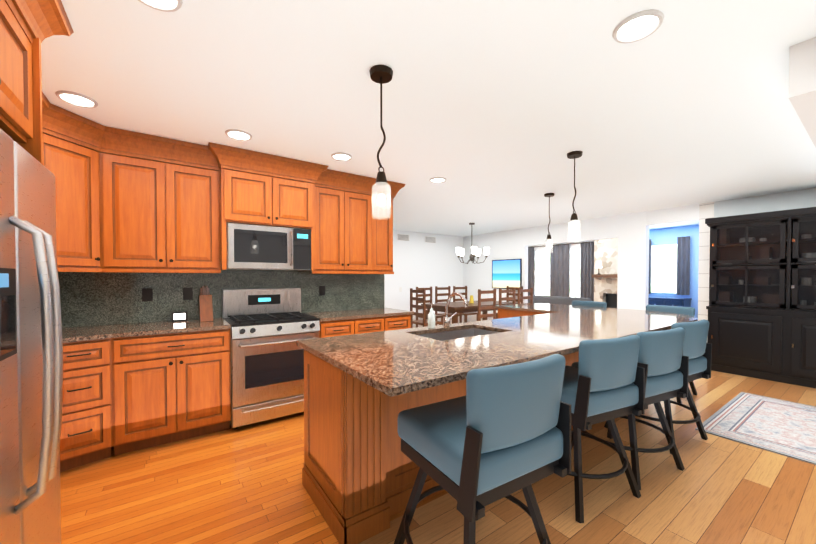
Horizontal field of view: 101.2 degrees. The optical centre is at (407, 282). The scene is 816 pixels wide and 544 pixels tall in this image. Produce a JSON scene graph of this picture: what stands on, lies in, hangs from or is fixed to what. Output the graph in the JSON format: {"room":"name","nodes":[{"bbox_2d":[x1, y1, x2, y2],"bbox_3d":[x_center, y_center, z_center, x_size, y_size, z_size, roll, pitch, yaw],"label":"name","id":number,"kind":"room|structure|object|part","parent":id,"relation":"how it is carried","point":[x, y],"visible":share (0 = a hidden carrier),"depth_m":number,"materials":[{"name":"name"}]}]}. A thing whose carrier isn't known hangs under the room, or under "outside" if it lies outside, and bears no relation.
{"room":"dining room and kitchen","nodes":[
{"label":"dining room and kitchen","id":0,"kind":"room"},
{"bbox_2d":[0,0,7,115],"bbox_3d":[-1.523,-0.779,0.833,0.598,0.440,0.215,-1,1,-35],"label":"upper cabinet","id":1,"kind":"object","parent":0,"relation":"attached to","point":[3,71],"depth_m":1.14,"materials":[{"name":"wood"}]},
{"bbox_2d":[0,112,7,134],"bbox_3d":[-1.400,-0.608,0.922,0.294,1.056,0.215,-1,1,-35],"label":"upper cabinet","id":2,"kind":"object","parent":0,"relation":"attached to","point":[3,119],"depth_m":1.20,"materials":[{"name":"wood"}]},
{"bbox_2d":[8,0,31,154],"bbox_3d":[-1.530,-0.611,1.107,0.294,1.056,0.237,-1,1,-35],"label":"upper cabinet","id":3,"kind":"object","parent":0,"relation":"attached to","point":[14,132],"depth_m":1.30,"materials":[{"name":"wood"}]},
{"bbox_2d":[4,0,39,147],"bbox_3d":[-1.675,-0.782,1.049,0.598,0.440,0.378,-1,1,-35],"label":"upper cabinet","id":4,"kind":"object","parent":0,"relation":"attached to","point":[21,42],"depth_m":1.28,"materials":[{"name":"wood"}]},
{"bbox_2d":[32,120,43,165],"bbox_3d":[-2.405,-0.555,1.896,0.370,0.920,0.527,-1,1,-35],"label":"upper cabinet","id":5,"kind":"object","parent":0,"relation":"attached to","point":[38,153],"depth_m":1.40,"materials":[{"name":"wood"}]},
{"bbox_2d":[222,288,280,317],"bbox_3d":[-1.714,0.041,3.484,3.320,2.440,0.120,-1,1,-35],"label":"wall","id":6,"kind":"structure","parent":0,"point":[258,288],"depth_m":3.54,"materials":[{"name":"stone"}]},
{"bbox_2d":[44,124,107,271],"bbox_3d":[-2.611,-0.563,2.397,0.608,0.920,0.607,-1,1,-35],"label":"upper cabinet","id":7,"kind":"object","parent":6,"relation":"attached to","point":[77,161],"depth_m":2.41,"materials":[{"name":"wood"}]},
{"bbox_2d":[112,128,147,271],"bbox_3d":[-2.270,-0.637,2.808,0.244,1.056,0.324,-1,1,-35],"label":"upper cabinet","id":8,"kind":"object","parent":6,"relation":"attached to","point":[129,150],"depth_m":2.65,"materials":[{"name":"wood"}]},
{"bbox_2d":[148,136,183,271],"bbox_3d":[-2.108,-0.639,2.921,0.216,1.056,0.326,-1,1,-35],"label":"upper cabinet","id":9,"kind":"object","parent":6,"relation":"attached to","point":[162,243],"depth_m":2.78,"materials":[{"name":"wood"}]},
{"bbox_2d":[184,144,203,271],"bbox_3d":[-1.949,-0.640,3.034,0.237,1.056,0.324,-1,1,-35],"label":"upper cabinet","id":10,"kind":"object","parent":6,"relation":"attached to","point":[193,154],"depth_m":2.90,"materials":[{"name":"wood"}]},
{"bbox_2d":[224,148,291,223],"bbox_3d":[-1.499,-0.644,3.288,0.521,1.056,0.424,-1,1,-35],"label":"upper cabinet","id":11,"kind":"object","parent":6,"relation":"attached to","point":[257,187],"depth_m":3.09,"materials":[{"name":"wood"}]},
{"bbox_2d":[220,220,295,271],"bbox_3d":[-1.489,-0.329,3.279,0.618,0.415,0.458,-1,1,-35],"label":"microwave","id":12,"kind":"object","parent":6,"relation":"attached to","point":[245,245],"depth_m":3.12,"materials":[{"name":"metal"}]},
{"bbox_2d":[292,160,311,227],"bbox_3d":[-1.194,-0.648,3.502,0.225,1.056,0.424,-1,1,-35],"label":"upper cabinet","id":13,"kind":"object","parent":6,"relation":"attached to","point":[301,173],"depth_m":3.33,"materials":[{"name":"wood"}]},
{"bbox_2d":[296,224,319,271],"bbox_3d":[-1.159,-0.332,3.511,0.253,0.415,0.458,-1,1,-35],"label":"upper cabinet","id":14,"kind":"object","parent":6,"relation":"attached to","point":[307,239],"depth_m":3.39,"materials":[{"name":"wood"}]},
{"bbox_2d":[324,172,335,271],"bbox_3d":[-0.938,-0.651,3.743,0.197,1.056,0.324,-1,1,-35],"label":"upper cabinet","id":15,"kind":"object","parent":6,"relation":"attached to","point":[329,177],"depth_m":3.61,"materials":[{"name":"wood"}]},
{"bbox_2d":[336,172,355,271],"bbox_3d":[-0.796,-0.653,3.841,0.212,1.056,0.326,-1,1,-35],"label":"upper cabinet","id":16,"kind":"object","parent":6,"relation":"attached to","point":[345,184],"depth_m":3.71,"materials":[{"name":"wood"}]},
{"bbox_2d":[356,176,367,271],"bbox_3d":[-0.655,-0.654,3.941,0.198,1.056,0.324,-1,1,-35],"label":"upper cabinet","id":17,"kind":"object","parent":6,"relation":"attached to","point":[361,181],"depth_m":3.83,"materials":[{"name":"wood"}]},
{"bbox_2d":[384,230,462,324],"bbox_3d":[-1.597,-0.018,7.254,7.840,2.440,0.120,-1,1,-35],"label":"wall","id":18,"kind":"structure","parent":0,"point":[419,261],"depth_m":8.54,"materials":[{"name":"white paint"}]},
{"bbox_2d":[397,234,408,240],"bbox_3d":[-0.124,-1.091,8.187,0.324,0.160,0.012,-1,1,-35],"label":"air vent","id":19,"kind":"object","parent":18,"relation":"in","point":[405,237],"depth_m":8.18,"materials":[{"name":"white plastic"}]},
{"bbox_2d":[425,236,435,242],"bbox_3d":[0.580,-1.099,8.681,0.332,0.158,0.012,-1,1,-35],"label":"air vent","id":20,"kind":"object","parent":18,"relation":"in","point":[428,239],"depth_m":8.67,"materials":[{"name":"white plastic"}]},
{"bbox_2d":[413,320,462,327],"bbox_3d":[-1.606,1.154,7.180,7.718,0.100,0.019,-1,1,-35],"label":"baseboard","id":21,"kind":"structure","parent":18,"relation":"attached to","point":[414,326],"depth_m":8.55,"materials":[{"name":"white"}]},
{"bbox_2d":[41,0,815,236],"bbox_3d":[2.275,-1.227,4.918,11.760,0.050,11.120,-1,1,-35],"label":"ceiling","id":22,"kind":"structure","parent":0,"point":[494,112],"depth_m":2.06,"materials":[{"name":"white paint"}]},
{"bbox_2d":[55,90,97,107],"bbox_3d":[-2.087,-1.154,2.117,0.192,0.021,0.192,-1,1,-44],"label":"recessed light","id":23,"kind":"object","parent":22,"relation":"in","point":[77,99],"depth_m":2.11,"materials":[{"name":"grey"}]},
{"bbox_2d":[138,0,182,11],"bbox_3d":[-1.000,-1.142,1.316,0.192,0.021,0.192,-1,1,-44],"label":"recessed light","id":24,"kind":"object","parent":22,"relation":"in","point":[162,5],"depth_m":1.37,"materials":[{"name":"grey plastic"}]},
{"bbox_2d":[225,129,251,140],"bbox_3d":[-1.334,-1.162,2.645,0.192,0.021,0.192,-1,1,-44],"label":"recessed light","id":25,"kind":"object","parent":22,"relation":"in","point":[236,134],"depth_m":2.63,"materials":[{"name":"grey"}]},
{"bbox_2d":[331,152,351,160],"bbox_3d":[-0.618,-1.170,3.122,0.192,0.021,0.192,-1,1,-44],"label":"recessed light","id":26,"kind":"object","parent":22,"relation":"in","point":[339,156],"depth_m":3.12,"materials":[{"name":"grey"}]},
{"bbox_2d":[369,65,392,219],"bbox_3d":[-0.147,-0.754,1.847,0.130,0.799,0.130,-1,1,-35],"label":"pendant light","id":27,"kind":"object","parent":22,"relation":"hanging from","point":[381,74],"visible":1,"depth_m":1.83,"materials":[{"name":"white glass"}]},
{"bbox_2d":[430,177,445,182],"bbox_3d":[0.346,-1.181,3.872,0.192,0.021,0.192,0,1,28],"label":"recessed light","id":28,"kind":"object","parent":22,"relation":"in","point":[436,179],"depth_m":3.86,"materials":[{"name":"grey"}]},
{"bbox_2d":[456,223,488,263],"bbox_3d":[1.318,-0.811,7.023,0.685,0.845,0.665,-1,1,-35],"label":"chandelier","id":29,"kind":"object","parent":22,"relation":"hanging from","point":[474,251],"visible":1,"depth_m":6.92,"materials":[{"name":"white glass"}]},
{"bbox_2d":[544,193,553,252],"bbox_3d":[1.915,-0.795,4.550,0.130,0.799,0.130,-1,1,-35],"label":"pendant light","id":30,"kind":"object","parent":22,"relation":"hanging from","point":[549,195],"visible":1,"depth_m":4.54,"materials":[{"name":"white glass"}]},
{"bbox_2d":[567,151,582,241],"bbox_3d":[1.516,-0.772,3.055,0.130,0.799,0.130,-1,1,-35],"label":"pendant light","id":31,"kind":"object","parent":22,"relation":"hanging from","point":[574,155],"visible":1,"depth_m":3.04,"materials":[{"name":"white glass"}]},
{"bbox_2d":[612,9,663,43],"bbox_3d":[1.029,-1.145,1.505,0.192,0.021,0.192,-1,1,-44],"label":"recessed light","id":32,"kind":"object","parent":22,"relation":"in","point":[637,26],"depth_m":1.50,"materials":[{"name":"grey plastic"}]},
{"bbox_2d":[60,370,815,543],"bbox_3d":[2.275,1.263,4.956,11.760,0.050,11.120,-1,1,-35],"label":"floor","id":33,"kind":"structure","parent":0,"point":[718,490],"depth_m":2.01,"materials":[{"name":"brown wood"}]},
{"bbox_2d":[0,128,62,543],"bbox_3d":[-1.456,0.428,0.898,0.741,1.745,0.894,-1,1,-35],"label":"fridge","id":34,"kind":"object","parent":33,"relation":"on","point":[31,365],"visible":1,"depth_m":1.07,"materials":[{"name":"grey metal"}]},
{"bbox_2d":[60,344,67,471],"bbox_3d":[-2.526,0.836,2.391,0.238,0.884,0.624,-1,1,-35],"label":"base cabinet","id":35,"kind":"object","parent":33,"relation":"on","point":[64,428],"depth_m":2.21,"materials":[{"name":"wood"}]},
{"bbox_2d":[68,336,127,469],"bbox_3d":[-2.310,0.833,2.543,0.291,0.884,0.624,-1,1,-35],"label":"base cabinet","id":36,"kind":"object","parent":33,"relation":"on","point":[98,370],"depth_m":2.33,"materials":[{"name":"wood"}]},
{"bbox_2d":[62,324,119,343],"bbox_3d":[-2.252,0.385,1.983,0.704,0.030,1.722,-1,1,-35],"label":"countertop","id":37,"kind":"structure","parent":36,"relation":"on","point":[83,333],"depth_m":2.38,"materials":[{"name":"brown stone"}]},
{"bbox_2d":[112,316,230,335],"bbox_3d":[-1.968,0.372,2.845,0.751,0.030,0.637,-1,1,-35],"label":"countertop","id":38,"kind":"structure","parent":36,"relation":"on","point":[213,321],"depth_m":2.77,"materials":[{"name":"brown stone"}]},
{"bbox_2d":[128,332,163,452],"bbox_3d":[-2.172,0.831,2.714,0.270,0.884,0.628,-1,1,-35],"label":"base cabinet","id":39,"kind":"object","parent":33,"relation":"on","point":[143,348],"depth_m":2.49,"materials":[{"name":"wood"}]},
{"bbox_2d":[160,328,195,443],"bbox_3d":[-1.973,0.828,2.854,0.216,0.884,0.628,-1,1,-35],"label":"base cabinet","id":40,"kind":"object","parent":33,"relation":"on","point":[177,349],"depth_m":2.61,"materials":[{"name":"wood"}]},
{"bbox_2d":[196,328,230,436],"bbox_3d":[-1.774,0.826,2.993,0.271,0.884,0.628,-1,1,-35],"label":"base cabinet","id":41,"kind":"object","parent":33,"relation":"on","point":[213,345],"depth_m":2.75,"materials":[{"name":"wood"}]},
{"bbox_2d":[222,288,319,429],"bbox_3d":[-1.324,0.669,3.252,0.754,1.190,0.707,-1,1,-35],"label":"range","id":42,"kind":"object","parent":33,"relation":"on","point":[269,328],"visible":0.79,"depth_m":3.02,"materials":[{"name":"silver metal"}]},
{"bbox_2d":[318,320,347,337],"bbox_3d":[-0.929,0.817,3.586,0.264,0.884,0.628,-1,1,-35],"label":"base cabinet","id":43,"kind":"object","parent":33,"relation":"on","point":[328,328],"depth_m":3.33,"materials":[{"name":"wood"}]},
{"bbox_2d":[301,308,413,319],"bbox_3d":[-0.575,0.356,3.822,1.122,0.030,0.637,-1,1,-35],"label":"countertop","id":44,"kind":"structure","parent":43,"relation":"on","point":[344,313],"depth_m":3.70,"materials":[{"name":"brown stone"}]},
{"bbox_2d":[348,316,363,334],"bbox_3d":[-0.732,0.815,3.724,0.216,0.884,0.628,-1,1,-35],"label":"base cabinet","id":45,"kind":"object","parent":33,"relation":"on","point":[355,323],"depth_m":3.47,"materials":[{"name":"wood"}]},
{"bbox_2d":[364,316,375,332],"bbox_3d":[-0.585,0.813,3.828,0.144,0.884,0.626,-1,1,-35],"label":"base cabinet","id":46,"kind":"object","parent":33,"relation":"on","point":[369,321],"depth_m":3.57,"materials":[{"name":"wood"}]},
{"bbox_2d":[376,316,395,331],"bbox_3d":[-0.437,0.812,3.931,0.216,0.884,0.628,-1,1,-35],"label":"base cabinet","id":47,"kind":"object","parent":33,"relation":"on","point":[383,323],"depth_m":3.68,"materials":[{"name":"wood"}]},
{"bbox_2d":[396,312,411,329],"bbox_3d":[-0.243,0.810,4.067,0.258,0.884,0.628,-1,1,-35],"label":"base cabinet","id":48,"kind":"object","parent":33,"relation":"on","point":[403,321],"depth_m":3.82,"materials":[{"name":"wood"}]},
{"bbox_2d":[302,308,578,543],"bbox_3d":[0.681,0.821,3.292,3.560,0.884,1.632,-1,1,-35],"label":"kitchen island","id":49,"kind":"object","parent":33,"relation":"on","point":[360,468],"depth_m":1.81,"materials":[{"name":"wood"}]},
{"bbox_2d":[297,330,520,399],"bbox_3d":[-0.080,0.386,1.874,0.740,0.030,1.120,-1,1,-35],"label":"island countertop","id":50,"kind":"structure","parent":49,"relation":"on","point":[395,363],"depth_m":1.65,"materials":[{"name":"brown stone"}]},
{"bbox_2d":[428,309,434,327],"bbox_3d":[0.187,0.284,2.659,0.061,0.149,0.064,-1,1,-35],"label":"bottle","id":51,"kind":"object","parent":49,"relation":"on","point":[431,316],"depth_m":2.63,"materials":[{"name":"white"}]},
{"bbox_2d":[465,312,676,347],"bbox_3d":[1.442,0.370,2.942,1.580,0.030,1.120,-1,1,-35],"label":"island countertop","id":52,"kind":"structure","parent":49,"relation":"on","point":[559,327],"depth_m":2.77,"materials":[{"name":"beige stone"}]},
{"bbox_2d":[493,304,696,322],"bbox_3d":[2.209,0.352,4.096,1.000,0.030,2.130,-1,1,-35],"label":"island countertop","id":53,"kind":"structure","parent":49,"relation":"on","point":[637,314],"depth_m":3.90,"materials":[{"name":"beige stone"}]},
{"bbox_2d":[421,301,517,323],"bbox_3d":[1.333,0.824,7.025,1.900,0.765,1.000,-1,1,-35],"label":"wood table","id":54,"kind":"object","parent":33,"relation":"on","point":[457,307],"visible":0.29,"depth_m":6.55,"materials":[{"name":"brown wood"}]},
{"bbox_2d":[469,295,473,302],"bbox_3d":[1.333,0.358,7.018,0.095,0.164,0.100,-1,1,-35],"label":"vase","id":55,"kind":"object","parent":54,"relation":"on","point":[471,299],"visible":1,"depth_m":6.99,"materials":[{"name":"yellow"}]},
{"bbox_2d":[410,286,532,327],"bbox_3d":[1.333,0.656,7.022,2.860,1.100,1.860,-1,1,-35],"label":"dining chairs","id":56,"kind":"object","parent":33,"relation":"on","point":[424,301],"visible":0.54,"depth_m":6.37,"materials":[{"name":"brown wood"}]},
{"bbox_2d":[394,354,570,543],"bbox_3d":[0.289,0.793,1.461,0.610,1.012,0.625,-1,1,-31],"label":"stool","id":57,"kind":"object","parent":33,"relation":"on","point":[494,434],"visible":1,"depth_m":1.22,"materials":[{"name":"blue leather"}]},
{"bbox_2d":[528,295,590,304],"bbox_3d":[3.645,0.759,8.151,0.900,0.860,1.850,-1,1,-35],"label":"sofa","id":58,"kind":"object","parent":33,"relation":"on","point":[553,300],"visible":0.08,"depth_m":7.72,"materials":[{"name":"grey fabric"}]},
{"bbox_2d":[572,300,606,306],"bbox_3d":[2.345,0.759,4.582,0.606,0.982,0.592,-1,1,-35],"label":"stool","id":59,"kind":"object","parent":33,"relation":"on","point":[589,303],"visible":0.12,"depth_m":4.70,"materials":[{"name":"blue leather"}]},
{"bbox_2d":[561,334,644,522],"bbox_3d":[1.046,0.798,2.118,0.592,0.982,0.606,0,1,-25],"label":"stool","id":60,"kind":"object","parent":33,"relation":"on","point":[604,381],"visible":0.73,"depth_m":1.85,"materials":[{"name":"blue leather"}]},
{"bbox_2d":[592,238,617,307],"bbox_3d":[5.738,-0.049,9.418,0.697,2.437,1.080,-1,1,-35],"label":"fireplace","id":61,"kind":"object","parent":33,"relation":"on","point":[605,275],"visible":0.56,"depth_m":9.57,"materials":[{"name":"stone"}]},
{"bbox_2d":[571,327,688,489],"bbox_3d":[1.538,0.793,2.395,0.592,0.982,0.606,0,1,-26],"label":"stool","id":62,"kind":"object","parent":33,"relation":"on","point":[663,361],"visible":0.65,"depth_m":2.14,"materials":[{"name":"blue leather"}]},
{"bbox_2d":[604,319,711,453],"bbox_3d":[2.075,0.787,2.810,0.592,0.982,0.606,0,1,-28],"label":"stool","id":63,"kind":"object","parent":33,"relation":"on","point":[697,349],"visible":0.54,"depth_m":2.58,"materials":[{"name":"blue leather"}]},
{"bbox_2d":[648,297,691,306],"bbox_3d":[5.691,0.772,7.601,0.475,0.850,1.030,-1,1,-35],"label":"base cabinet","id":64,"kind":"object","parent":33,"relation":"on","point":[670,301],"visible":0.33,"depth_m":7.28,"materials":[{"name":"blue wood"}]},
{"bbox_2d":[646,305,696,403],"bbox_3d":[2.868,0.772,3.801,0.606,0.982,0.592,-1,1,-35],"label":"stool","id":65,"kind":"object","parent":33,"relation":"on","point":[689,311],"visible":0.21,"depth_m":3.85,"materials":[{"name":"blue leather"}]},
{"bbox_2d":[695,392,815,464],"bbox_3d":[3.799,1.271,2.391,1.610,0.010,2.330,-1,1,-35],"label":"rug","id":66,"kind":"object","parent":33,"relation":"on","point":[782,427],"visible":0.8,"depth_m":2.94,"materials":[{"name":"white fabric"}]},
{"bbox_2d":[705,207,815,387],"bbox_3d":[5.069,0.183,3.950,0.475,2.140,2.330,-1,1,-35],"label":"hutch","id":67,"kind":"object","parent":33,"relation":"on","point":[761,307],"visible":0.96,"depth_m":4.35,"materials":[{"name":"black wood"}]},
{"bbox_3d":[5.076,-0.164,4.000,0.151,0.991,2.008,-1,1,-35],"label":"dish","id":68,"kind":"part","parent":67,"relation":"part of","materials":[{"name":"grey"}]},
{"bbox_2d":[528,240,593,296],"bbox_3d":[5.139,-0.075,10.988,0.120,2.440,4.500,-1,1,-35],"label":"wall","id":69,"kind":"structure","parent":0,"point":[544,248],"depth_m":10.95,"materials":[{"name":"white paint"}]},
{"bbox_2d":[528,246,541,294],"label":"curtains","id":70,"kind":"object","parent":69,"relation":"hanging from","point":[530,250],"depth_m":11.80,"materials":[{"name":"grey fabric"}]},
{"bbox_2d":[535,249,579,296],"bbox_3d":[4.948,-0.232,11.126,0.008,1.650,1.650,-1,1,-35],"label":"window frame","id":71,"kind":"structure","parent":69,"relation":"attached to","point":[543,275],"depth_m":10.67,"materials":[{"name":"white wood"}]},
{"bbox_2d":[550,242,593,300],"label":"curtains","id":72,"kind":"object","parent":69,"relation":"hanging from","point":[559,270],"depth_m":10.76,"materials":[{"name":"grey fabric"}]},
{"bbox_2d":[535,244,676,297],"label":"window","id":73,"kind":"structure","parent":69,"relation":"in","point":[663,268],"depth_m":7.88,"materials":[{"name":"white"}]},
{"bbox_2d":[617,211,648,309],"bbox_3d":[4.009,0.002,5.982,0.140,2.440,0.440,-1,1,-35],"label":"column","id":74,"kind":"structure","parent":0,"point":[633,264],"depth_m":5.91,"materials":[{"name":"white paint"}]},
{"bbox_2d":[463,188,815,320],"bbox_3d":[4.359,0.010,5.483,0.120,2.440,9.620,-1,1,-35],"label":"wall","id":75,"kind":"structure","parent":0,"point":[505,245],"depth_m":6.99,"materials":[{"name":"white paint"}]},
{"bbox_2d":[492,259,521,288],"bbox_3d":[2.388,-0.196,8.152,0.034,0.710,0.860,-1,1,-35],"label":"art","id":76,"kind":"object","parent":75,"relation":"attached to","point":[506,273],"visible":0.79,"depth_m":8.12,"materials":[{"name":"blue"}]},
{"bbox_2d":[648,225,698,320],"bbox_3d":[6.130,-0.021,7.469,0.100,2.440,2.600,-1,1,-35],"label":"wall","id":77,"kind":"structure","parent":0,"point":[665,236],"depth_m":7.34,"materials":[{"name":"blue paint"}]},
{"bbox_2d":[677,236,689,294],"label":"curtains","id":78,"kind":"object","parent":77,"relation":"hanging from","point":[683,243],"depth_m":7.36,"materials":[{"name":"grey fabric"}]},
{"bbox_2d":[698,202,713,342],"bbox_3d":[4.588,0.015,5.149,0.130,2.440,0.170,-1,1,-35],"label":"brick column","id":79,"kind":"structure","parent":0,"point":[706,210],"depth_m":5.12,"materials":[{"name":"white brick"}]},
{"bbox_2d":[789,37,815,146],"bbox_3d":[4.433,-1.025,1.616,4.180,0.249,2.990,-1,1,-35],"label":"ceiling","id":80,"kind":"structure","parent":0,"point":[802,77],"depth_m":1.62,"materials":[{"name":"white paint"}]}
]}

